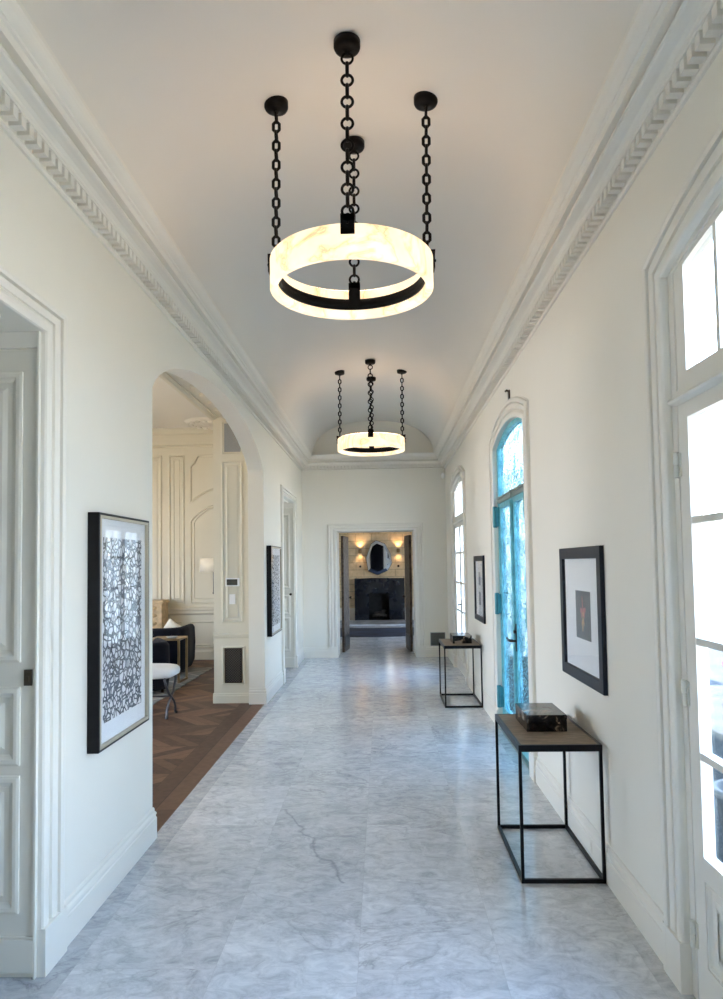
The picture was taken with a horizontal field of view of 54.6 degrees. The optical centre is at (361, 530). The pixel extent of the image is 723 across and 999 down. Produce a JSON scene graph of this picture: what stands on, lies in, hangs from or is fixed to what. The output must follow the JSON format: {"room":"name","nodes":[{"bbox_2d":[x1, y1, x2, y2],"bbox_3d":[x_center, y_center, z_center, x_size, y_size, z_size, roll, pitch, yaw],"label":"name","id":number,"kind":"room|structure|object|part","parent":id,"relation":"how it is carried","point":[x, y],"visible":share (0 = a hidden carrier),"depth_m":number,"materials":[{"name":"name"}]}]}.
{"room":"house hallway","nodes":[
{"label":"house hallway","id":0,"kind":"room"},
{"bbox_2d":[0,128,302,976],"bbox_3d":[-1.427,-0.399,3.276,0.190,4.450,18.420,-1,-3,2],"label":"wall","id":1,"kind":"structure","parent":0,"point":[120,341],"depth_m":3.57,"materials":[{"name":"paint"}]},
{"bbox_2d":[0,264,67,979],"bbox_3d":[-1.665,0.393,2.345,0.704,2.785,1.508,-1,-3,2],"label":"door","id":2,"kind":"structure","parent":1,"relation":"in","point":[26,409],"depth_m":2.90,"materials":[{"name":"paint"}]},
{"bbox_2d":[87,512,148,753],"bbox_3d":[-1.275,0.503,3.715,0.059,1.152,0.720,-1,-3,2],"label":"framed picture","id":3,"kind":"object","parent":1,"relation":"attached to","point":[118,546],"visible":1,"depth_m":3.61,"materials":[{"name":"white paper"}]},
{"bbox_2d":[103,537,140,723],"bbox_3d":[-1.262,0.502,3.712,0.001,0.915,0.545,-1,-3,2],"label":"artwork","id":4,"kind":"object","parent":3,"relation":"attached to","point":[121,555],"depth_m":3.68},
{"bbox_2d":[65,647,327,946],"bbox_3d":[-1.339,1.727,3.180,0.542,0.190,18.425,-1,-3,3],"label":"baseboard","id":5,"kind":"structure","parent":1,"relation":"attached to","point":[88,897],"depth_m":3.66,"materials":[{"name":"paint"}]},
{"bbox_2d":[266,545,281,636],"bbox_3d":[-1.117,0.762,9.011,0.059,1.115,0.880,-1,-3,2],"label":"framed picture","id":6,"kind":"object","parent":1,"relation":"attached to","point":[274,553],"visible":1,"depth_m":8.88,"materials":[{"name":"grey paper"}]},
{"bbox_2d":[272,555,279,626],"bbox_3d":[-1.105,0.761,9.011,0.001,0.895,0.680,-1,-3,2],"label":"artwork","id":7,"kind":"object","parent":6,"relation":"attached to","point":[275,558],"depth_m":9.03},
{"bbox_2d":[280,484,298,683],"bbox_3d":[-1.419,0.783,10.632,0.704,2.785,1.688,-1,-3,2],"label":"door","id":8,"kind":"structure","parent":1,"relation":"in","point":[288,511],"depth_m":11.29,"materials":[{"name":"paint"}]},
{"bbox_2d":[0,0,722,470],"bbox_3d":[-0.071,-1.650,3.295,2.560,0.270,18.420,-1,-3,2],"label":"trim","id":9,"kind":"structure","parent":1,"relation":"attached to","point":[667,47],"depth_m":3.33,"materials":[{"name":"paint"}]},
{"bbox_2d":[152,376,206,427],"bbox_3d":[-4.460,-2.069,7.982,6.090,0.080,9.480,-1,-3,2],"label":"ceiling","id":10,"kind":"structure","parent":0,"point":[170,409],"depth_m":10.97,"materials":[{"name":"paint"}]},
{"bbox_2d":[184,417,212,429],"bbox_3d":[-2.632,-1.826,12.032,0.800,0.075,0.800,-1,-3,2],"label":"ceiling medallion","id":11,"kind":"object","parent":10,"relation":"attached to","point":[205,423],"visible":0.64,"depth_m":11.89,"materials":[{"name":"paint"}]},
{"bbox_2d":[167,372,220,416],"bbox_3d":[-1.672,-1.815,6.505,0.440,0.650,6.480,-1,-3,2],"label":"wall","id":12,"kind":"structure","parent":0,"point":[186,385],"depth_m":7.39,"materials":[{"name":"paint"}]},
{"bbox_2d":[159,372,223,419],"bbox_3d":[-1.779,-1.526,5.923,0.370,0.098,5.340,-1,-3,2],"label":"trim","id":13,"kind":"structure","parent":12,"relation":"attached to","point":[165,376],"depth_m":7.37,"materials":[{"name":"paint"}]},
{"bbox_2d":[213,417,248,692],"bbox_3d":[-1.574,0.350,8.684,0.440,3.470,0.360,-1,-3,2],"label":"wall","id":14,"kind":"structure","parent":0,"point":[219,627],"depth_m":8.50,"materials":[{"name":"paint"}]},
{"bbox_2d":[213,420,248,702],"bbox_3d":[-1.584,0.361,8.489,0.450,3.430,0.028,-1,-3,2],"label":"trim","id":15,"kind":"structure","parent":14,"relation":"attached to","point":[217,697],"depth_m":8.49,"materials":[{"name":"paint"}]},
{"bbox_2d":[229,594,234,603],"bbox_3d":[-1.562,0.830,8.469,0.070,0.120,0.024,-1,-3,2],"label":"light switch","id":16,"kind":"object","parent":14,"relation":"attached to","point":[231,596],"visible":1,"depth_m":8.46,"materials":[{"name":"white plastic"}]},
{"bbox_2d":[224,423,240,451],"bbox_3d":[-1.576,-1.137,8.569,0.210,0.350,0.008,-1,-3,2],"label":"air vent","id":17,"kind":"object","parent":14,"relation":"attached to","point":[231,444],"visible":0.71,"depth_m":8.56,"materials":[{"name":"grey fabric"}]},
{"bbox_2d":[226,578,239,585],"bbox_3d":[-1.561,0.625,8.471,0.170,0.100,0.010,-1,-3,2],"label":"thermostat","id":18,"kind":"object","parent":14,"relation":"attached to","point":[229,581],"visible":1,"depth_m":8.47,"materials":[{"name":"white plastic"}]},
{"bbox_2d":[225,648,241,682],"bbox_3d":[-1.543,1.627,8.434,0.205,0.415,0.016,-1,-3,2],"label":"air vent","id":19,"kind":"object","parent":14,"relation":"in","point":[233,656],"visible":1,"depth_m":8.43,"materials":[{"name":"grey metal"}]},
{"bbox_2d":[20,0,640,452],"bbox_3d":[-0.077,-2.079,3.315,2.160,0.630,18.420,-1,-3,2],"label":"ceiling","id":20,"kind":"structure","parent":0,"point":[180,89],"depth_m":3.95,"materials":[{"name":"paint"}]},
{"bbox_2d":[264,32,437,319],"bbox_3d":[-0.059,-1.827,3.793,0.874,1.086,0.874,-2,-3,30],"label":"chandelier","id":21,"kind":"object","parent":20,"relation":"hanging from","point":[349,239],"visible":1,"depth_m":3.69,"materials":[{"name":"metal"}]},
{"bbox_3d":[-0.465,-1.884,3.808,0.050,0.812,0.062,-3,-3,36],"label":"chain","id":22,"kind":"part","parent":21,"relation":"part of","materials":[{"name":"metal"}]},
{"bbox_3d":[-0.069,-1.917,3.389,0.064,0.826,0.048,1,-3,-33],"label":"chain","id":23,"kind":"part","parent":21,"relation":"part of","materials":[{"name":"metal"}]},
{"bbox_3d":[-0.045,-1.879,4.204,0.064,0.826,0.048,1,-3,-33],"label":"chain","id":24,"kind":"part","parent":21,"relation":"part of","materials":[{"name":"metal"}]},
{"bbox_3d":[0.351,-1.897,3.784,0.050,0.812,0.062,-3,-3,36],"label":"chain","id":25,"kind":"part","parent":21,"relation":"part of","materials":[{"name":"metal"}]},
{"bbox_2d":[335,359,406,455],"bbox_3d":[0.120,-1.575,9.155,0.874,1.086,0.874,1,-3,-34],"label":"chandelier","id":26,"kind":"object","parent":20,"relation":"hanging from","point":[372,443],"visible":1,"depth_m":8.95,"materials":[{"name":"metal"}]},
{"bbox_3d":[-0.285,-1.633,9.169,0.050,0.812,0.062,-3,-3,36],"label":"chain","id":27,"kind":"part","parent":26,"relation":"part of","materials":[{"name":"metal"}]},
{"bbox_3d":[0.110,-1.665,8.750,0.064,0.826,0.048,-3,-3,36],"label":"chain","id":28,"kind":"part","parent":26,"relation":"part of","materials":[{"name":"metal"}]},
{"bbox_3d":[0.134,-1.627,9.565,0.064,0.826,0.048,-3,-3,36],"label":"chain","id":29,"kind":"part","parent":26,"relation":"part of","materials":[{"name":"metal"}]},
{"bbox_3d":[0.530,-1.645,9.146,0.050,0.812,0.062,-3,-3,36],"label":"chain","id":30,"kind":"part","parent":26,"relation":"part of","materials":[{"name":"metal"}]},
{"bbox_2d":[152,421,527,657],"bbox_3d":[-1.887,0.047,12.553,10.900,4.450,0.200,-1,-3,2],"label":"wall","id":31,"kind":"structure","parent":0,"point":[390,495],"depth_m":12.46,"materials":[{"name":"paint"}]},
{"bbox_2d":[152,427,213,659],"bbox_3d":[-4.193,0.242,12.457,5.890,4.120,0.110,-1,-3,2],"label":"trim","id":32,"kind":"structure","parent":31,"relation":"attached to","point":[182,437],"depth_m":12.49,"materials":[{"name":"paint"}]},
{"bbox_2d":[200,558,213,593],"bbox_3d":[-2.567,0.793,12.158,0.478,0.627,0.478,2,-4,-43],"label":"wall lamp","id":33,"kind":"object","parent":31,"relation":"attached to","point":[206,564],"visible":0.41,"depth_m":11.94,"materials":[{"name":"fabric"}]},
{"bbox_3d":[-2.570,0.600,12.167,0.480,0.240,0.480,-1,-3,2],"label":"lamp shade","id":34,"kind":"part","parent":33,"relation":"part of","materials":[{"name":"fabric"}]},
{"bbox_2d":[327,522,425,657],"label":"door frame","id":35,"kind":"structure","parent":31,"relation":"in","point":[332,534],"depth_m":12.41,"materials":[{"name":"paint"}]},
{"bbox_3d":[-0.268,2.088,13.320,0.012,0.200,0.505,-1,-3,8],"label":"kick panel","id":36,"kind":"part","parent":35,"relation":"part of","materials":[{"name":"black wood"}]},
{"bbox_3d":[0.882,2.069,13.287,0.012,0.200,0.505,-1,-3,-5],"label":"kick panel","id":37,"kind":"part","parent":35,"relation":"part of","materials":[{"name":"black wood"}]},
{"bbox_2d":[430,632,444,645],"bbox_3d":[1.342,1.908,12.302,0.260,0.235,0.016,-1,-3,2],"label":"air vent","id":38,"kind":"object","parent":31,"relation":"in","point":[434,636],"visible":0.83,"depth_m":12.30,"materials":[{"name":"grey metal"}]},
{"bbox_2d":[0,625,722,998],"bbox_3d":[-2.031,2.059,6.474,10.900,0.140,29.000,-1,-3,2],"label":"floor","id":39,"kind":"structure","parent":0,"point":[347,843],"depth_m":3.80,"materials":[{"name":"stone"}]},
{"bbox_2d":[152,599,169,627],"bbox_3d":[-3.696,1.749,12.188,0.610,1.070,0.384,-1,-3,2],"label":"mantel","id":40,"kind":"object","parent":39,"relation":"on","point":[159,606],"visible":0.08,"depth_m":12.04,"materials":[{"name":"beige stone"}]},
{"bbox_2d":[152,599,169,603],"bbox_3d":[-3.704,1.239,12.213,0.610,0.050,0.384,-1,-3,2],"label":"shelf","id":41,"kind":"object","parent":40,"relation":"attached to","point":[157,601],"depth_m":12.05,"materials":[{"name":"wood"}]},
{"bbox_2d":[152,663,179,718],"bbox_3d":[-2.448,1.778,7.761,0.820,0.558,0.500,-1,-3,2],"label":"stool","id":42,"kind":"object","parent":39,"relation":"on","point":[164,671],"visible":0.41,"depth_m":7.64,"materials":[{"name":"white fabric"}]},
{"bbox_2d":[152,663,179,678],"bbox_3d":[-2.451,1.558,7.772,0.820,0.116,0.500,-1,-3,2],"label":"cushion","id":43,"kind":"object","parent":42,"relation":"on","point":[159,670],"depth_m":7.60,"materials":[{"name":"white fabric"}]},
{"bbox_2d":[152,667,212,704],"bbox_3d":[-4.168,2.173,9.812,3.430,0.010,3.150,-1,-3,2],"label":"area rug","id":44,"kind":"object","parent":39,"relation":"on","point":[194,672],"visible":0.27,"depth_m":10.08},
{"bbox_2d":[152,638,169,691],"bbox_3d":[-2.947,1.792,9.222,0.778,0.660,0.691,1,-3,-27],"label":"armchair","id":45,"kind":"object","parent":44,"relation":"on","point":[160,647],"visible":0.32,"depth_m":9.05,"materials":[{"name":"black fabric"}]},
{"bbox_2d":[152,636,187,682],"bbox_3d":[-2.776,1.849,10.056,0.450,0.620,0.430,-1,-3,2],"label":"side table","id":46,"kind":"object","parent":44,"relation":"on","point":[178,638],"visible":0.55,"depth_m":10.03,"materials":[{"name":"brown wood"}]},
{"bbox_3d":[-2.572,1.849,9.850,0.030,0.595,0.030,-1,-3,2],"label":"leg","id":47,"kind":"part","parent":46,"relation":"part of","materials":[{"name":"brown wood"}]},
{"bbox_3d":[-2.560,1.868,10.249,0.030,0.595,0.030,-1,-3,2],"label":"leg","id":48,"kind":"part","parent":46,"relation":"part of","materials":[{"name":"brown wood"}]},
{"bbox_2d":[152,624,194,670],"bbox_3d":[-3.648,1.852,10.845,1.939,0.715,0.883,-1,-3,0],"label":"sofa","id":49,"kind":"object","parent":44,"relation":"on","point":[188,630],"visible":0.15,"depth_m":10.60,"materials":[{"name":"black fabric"}]},
{"bbox_2d":[164,619,181,627],"bbox_3d":[-2.923,1.543,10.831,0.378,0.375,0.124,-1,-3,-2],"label":"throw pillow","id":50,"kind":"object","parent":49,"relation":"on","point":[170,624],"visible":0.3,"depth_m":10.79,"materials":[{"name":"beige fabric"}]},
{"bbox_2d":[340,627,413,636],"bbox_3d":[0.508,2.440,16.860,3.358,0.008,2.343,-1,-3,2],"label":"rug","id":51,"kind":"object","parent":39,"relation":"on","point":[354,632],"visible":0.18,"depth_m":16.70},
{"bbox_2d":[340,620,413,625],"bbox_3d":[0.502,2.549,19.370,2.400,0.030,1.450,-1,-3,2],"label":"hearth","id":52,"kind":"object","parent":39,"relation":"on","point":[352,622],"visible":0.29,"depth_m":19.17,"materials":[{"name":"stone"}]},
{"bbox_2d":[354,578,404,619],"bbox_3d":[0.529,1.994,20.287,1.440,1.224,0.329,-1,-3,2],"label":"fireplace","id":53,"kind":"object","parent":39,"relation":"on","point":[372,595],"visible":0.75,"depth_m":20.14,"materials":[{"name":"black stone"}]},
{"bbox_2d":[372,610,386,619],"bbox_3d":[0.534,2.443,20.277,0.431,0.302,0.189,-1,-3,2],"label":"firewood stack","id":54,"kind":"object","parent":53,"relation":"on","point":[381,613],"visible":0.97,"depth_m":20.23,"materials":[{"name":"wood"}]},
{"bbox_2d":[439,638,482,707],"bbox_3d":[1.172,1.680,8.339,0.430,0.700,0.760,-1,-3,2],"label":"console table","id":55,"kind":"object","parent":39,"relation":"on","point":[446,643],"visible":0.99,"depth_m":8.01,"materials":[{"name":"metal"}]},
{"bbox_3d":[0.976,1.707,8.716,0.016,0.644,0.016,-1,-3,2],"label":"leg","id":56,"kind":"part","parent":55,"relation":"part of","materials":[{"name":"metal"}]},
{"bbox_3d":[0.954,1.672,7.973,0.016,0.644,0.016,-1,-3,2],"label":"leg","id":57,"kind":"part","parent":55,"relation":"part of","materials":[{"name":"metal"}]},
{"bbox_3d":[1.188,2.036,8.695,0.398,0.022,0.016,-1,-3,2],"label":"rail","id":58,"kind":"part","parent":55,"relation":"part of","materials":[{"name":"metal"}]},
{"bbox_2d":[450,633,471,643],"bbox_3d":[1.184,1.284,8.357,0.224,0.092,0.342,-1,-3,2],"label":"decorative box","id":59,"kind":"object","parent":55,"relation":"on","point":[455,638],"visible":1,"depth_m":8.19,"materials":[{"name":"stone"}]},
{"bbox_3d":[1.184,1.252,8.359,0.224,0.028,0.342,-1,-3,2],"label":"lid","id":60,"kind":"part","parent":59,"relation":"part of","materials":[{"name":"stone"}]},
{"bbox_3d":[1.166,2.001,7.952,0.398,0.022,0.016,-1,-3,2],"label":"rail","id":61,"kind":"part","parent":55,"relation":"part of","materials":[{"name":"metal"}]},
{"bbox_3d":[1.390,1.700,8.704,0.016,0.644,0.016,-1,-3,2],"label":"leg","id":62,"kind":"part","parent":55,"relation":"part of","materials":[{"name":"metal"}]},
{"bbox_3d":[1.384,2.015,8.317,0.016,0.022,0.760,-1,-3,2],"label":"rail","id":63,"kind":"part","parent":55,"relation":"part of","materials":[{"name":"metal"}]},
{"bbox_3d":[1.368,1.665,7.962,0.016,0.644,0.016,-1,-3,2],"label":"leg","id":64,"kind":"part","parent":55,"relation":"part of","materials":[{"name":"metal"}]},
{"bbox_2d":[495,714,605,883],"bbox_3d":[1.042,1.475,3.976,0.430,0.700,0.760,-1,-3,2],"label":"console table","id":65,"kind":"object","parent":39,"relation":"on","point":[576,739],"visible":0.94,"depth_m":3.72,"materials":[{"name":"metal"}]},
{"bbox_3d":[0.847,1.502,4.353,0.016,0.644,0.016,-1,-3,2],"label":"leg","id":66,"kind":"part","parent":65,"relation":"part of","materials":[{"name":"metal"}]},
{"bbox_3d":[0.840,1.817,3.966,0.016,0.022,0.760,-1,-3,2],"label":"rail","id":67,"kind":"part","parent":65,"relation":"part of","materials":[{"name":"metal"}]},
{"bbox_3d":[0.824,1.467,3.610,0.016,0.644,0.016,-1,-3,2],"label":"leg","id":68,"kind":"part","parent":65,"relation":"part of","materials":[{"name":"metal"}]},
{"bbox_3d":[1.058,1.831,4.331,0.398,0.022,0.016,-1,-3,2],"label":"rail","id":69,"kind":"part","parent":65,"relation":"part of","materials":[{"name":"metal"}]},
{"bbox_2d":[515,703,566,731],"bbox_3d":[1.039,1.083,4.070,0.224,0.092,0.342,-1,-3,2],"label":"decorative box","id":70,"kind":"object","parent":65,"relation":"on","point":[534,717],"visible":1,"depth_m":3.90,"materials":[{"name":"stone"}]},
{"bbox_3d":[1.038,1.051,4.071,0.224,0.028,0.342,-1,-3,2],"label":"lid","id":71,"kind":"part","parent":70,"relation":"part of","materials":[{"name":"stone"}]},
{"bbox_3d":[1.036,1.796,3.588,0.398,0.022,0.016,-1,-3,2],"label":"rail","id":72,"kind":"part","parent":65,"relation":"part of","materials":[{"name":"metal"}]},
{"bbox_3d":[1.260,1.495,4.341,0.016,0.644,0.016,-1,-3,2],"label":"leg","id":73,"kind":"part","parent":65,"relation":"part of","materials":[{"name":"metal"}]},
{"bbox_3d":[1.254,1.810,3.954,0.016,0.022,0.760,-1,-3,2],"label":"rail","id":74,"kind":"part","parent":65,"relation":"part of","materials":[{"name":"metal"}]},
{"bbox_3d":[1.238,1.460,3.598,0.016,0.644,0.016,-1,-3,2],"label":"leg","id":75,"kind":"part","parent":65,"relation":"part of","materials":[{"name":"metal"}]},
{"bbox_2d":[713,661,722,831],"bbox_3d":[2.079,1.255,3.725,0.400,1.124,0.400,-1,-3,2],"label":"potted flowers","id":76,"kind":"object","parent":39,"relation":"on","point":[717,785],"visible":0.85,"depth_m":3.73,"materials":[{"name":"green plant"}]},
{"bbox_3d":[2.084,1.597,3.709,0.400,0.440,0.400,-1,-3,2],"label":"pot","id":77,"kind":"part","parent":76,"relation":"part of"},
{"bbox_2d":[339,532,413,607],"bbox_3d":[0.513,1.019,20.594,6.600,3.200,0.150,-1,-3,2],"label":"wall","id":78,"kind":"structure","parent":0,"point":[393,541],"depth_m":20.54,"materials":[{"name":"beige stone"}]},
{"bbox_2d":[340,607,413,619],"bbox_3d":[0.531,2.434,20.442,6.300,0.360,0.020,-1,-3,2],"label":"baseboard","id":79,"kind":"structure","parent":78,"relation":"attached to","point":[351,610],"depth_m":20.46,"materials":[{"name":"paint"}]},
{"bbox_2d":[366,540,391,574],"bbox_3d":[0.510,0.793,20.459,0.765,1.020,0.136,-1,-3,2],"label":"mirror","id":80,"kind":"object","parent":78,"relation":"attached to","point":[378,559],"visible":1,"depth_m":20.43,"materials":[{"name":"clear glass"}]},
{"bbox_2d":[503,469,522,473],"bbox_3d":[0.370,-0.816,16.693,6.600,0.100,8.120,-1,-3,2],"label":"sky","id":81,"kind":"structure","parent":0,"point":[505,471],"depth_m":12.57,"materials":[{"name":"paint"}]},
{"bbox_2d":[445,48,722,994],"bbox_3d":[1.269,-0.443,3.198,0.085,4.450,18.420,-1,-3,2],"label":"wall","id":82,"kind":"structure","parent":0,"point":[581,373],"depth_m":3.54,"materials":[{"name":"paint"}]},
{"bbox_2d":[450,465,468,685],"bbox_3d":[1.473,0.581,10.345,0.143,3.077,1.854,-1,-3,2],"label":"door","id":83,"kind":"structure","parent":82,"relation":"in","point":[458,536],"depth_m":10.49,"materials":[{"name":"paint"}]},
{"bbox_3d":[1.488,0.671,10.340,0.051,2.895,1.520,-1,-3,2],"label":"frame","id":84,"kind":"part","parent":83,"relation":"part of","materials":[{"name":"paint"}]},
{"bbox_3d":[1.504,0.763,10.695,0.004,1.623,0.546,-1,-3,2],"label":"pane","id":85,"kind":"part","parent":83,"relation":"part of","materials":[{"name":"clear glass"}]},
{"bbox_3d":[1.477,-0.475,10.395,0.004,0.467,1.274,-1,-3,2],"label":"pane","id":86,"kind":"part","parent":83,"relation":"part of","materials":[{"name":"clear glass"}]},
{"bbox_3d":[1.482,0.730,9.978,0.004,1.623,0.546,-1,-3,2],"label":"pane","id":87,"kind":"part","parent":83,"relation":"part of","materials":[{"name":"clear glass"}]},
{"bbox_2d":[473,555,485,623],"bbox_3d":[1.376,0.676,8.170,0.023,0.760,0.780,-1,-3,2],"label":"framed picture","id":88,"kind":"object","parent":82,"relation":"attached to","point":[479,561],"visible":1,"depth_m":8.15,"materials":[{"name":"white paper"}]},
{"bbox_2d":[488,396,537,781],"bbox_3d":[1.349,0.387,6.221,0.126,3.077,1.854,-1,-3,2],"label":"door","id":89,"kind":"structure","parent":82,"relation":"in","point":[516,406],"depth_m":6.20,"materials":[{"name":"paint"}]},
{"bbox_3d":[1.392,0.744,6.556,0.001,1.955,0.599,-1,-3,2],"label":"lace panel","id":90,"kind":"part","parent":89,"relation":"part of","materials":[{"name":"teal glass"}]},
{"bbox_3d":[1.381,0.477,6.216,0.055,2.895,1.520,-1,-3,2],"label":"frame","id":91,"kind":"part","parent":89,"relation":"part of","materials":[{"name":"teal wood"}]},
{"bbox_3d":[1.331,0.946,6.220,0.072,0.240,0.151,-1,-3,2],"label":"handle","id":92,"kind":"part","parent":89,"relation":"part of","materials":[{"name":"brown metal"}]},
{"bbox_3d":[1.371,0.711,5.853,0.001,1.955,0.599,-1,-3,2],"label":"lace panel","id":93,"kind":"part","parent":89,"relation":"part of","materials":[{"name":"teal glass"}]},
{"bbox_2d":[426,646,663,962],"bbox_3d":[1.125,1.800,5.473,0.405,0.190,13.675,-1,-3,2],"label":"baseboard","id":94,"kind":"structure","parent":82,"relation":"attached to","point":[639,905],"depth_m":3.67,"materials":[{"name":"paint"}]},
{"bbox_2d":[559,545,607,695],"bbox_3d":[1.251,0.478,3.992,0.023,0.766,0.820,-1,-3,2],"label":"framed picture","id":95,"kind":"object","parent":82,"relation":"attached to","point":[582,576],"visible":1,"depth_m":3.92,"materials":[{"name":"grey paint"}]},
{"bbox_2d":[575,590,590,641],"bbox_3d":[1.256,0.480,3.968,0.001,0.273,0.288,-1,-3,2],"label":"print","id":96,"kind":"object","parent":95,"relation":"attached to","point":[582,597],"depth_m":3.96,"materials":[{"name":"paper"}]},
{"bbox_2d":[642,119,722,998],"bbox_3d":[1.224,0.187,1.968,0.143,3.077,1.854,-1,-3,2],"label":"door","id":97,"kind":"structure","parent":82,"relation":"in","point":[696,387],"depth_m":2.66,"materials":[{"name":"paint"}]},
{"bbox_3d":[1.239,0.278,1.963,0.051,2.895,1.520,-1,-3,2],"label":"frame","id":98,"kind":"part","parent":97,"relation":"part of","materials":[{"name":"paint"}]},
{"label":"outside","id":99,"kind":"structure","parent":0,"visible":0},
{"bbox_2d":[706,583,722,640],"bbox_3d":[23.410,1.868,9.232,33.800,0.160,80.000,-1,-3,2],"label":"window pane","id":100,"kind":"structure","parent":99,"point":[714,591],"depth_m":22.81,"materials":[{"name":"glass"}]},
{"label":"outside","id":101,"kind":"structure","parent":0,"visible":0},
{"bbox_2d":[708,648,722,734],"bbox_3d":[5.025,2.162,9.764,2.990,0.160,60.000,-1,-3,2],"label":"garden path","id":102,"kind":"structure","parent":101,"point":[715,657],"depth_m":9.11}
]}

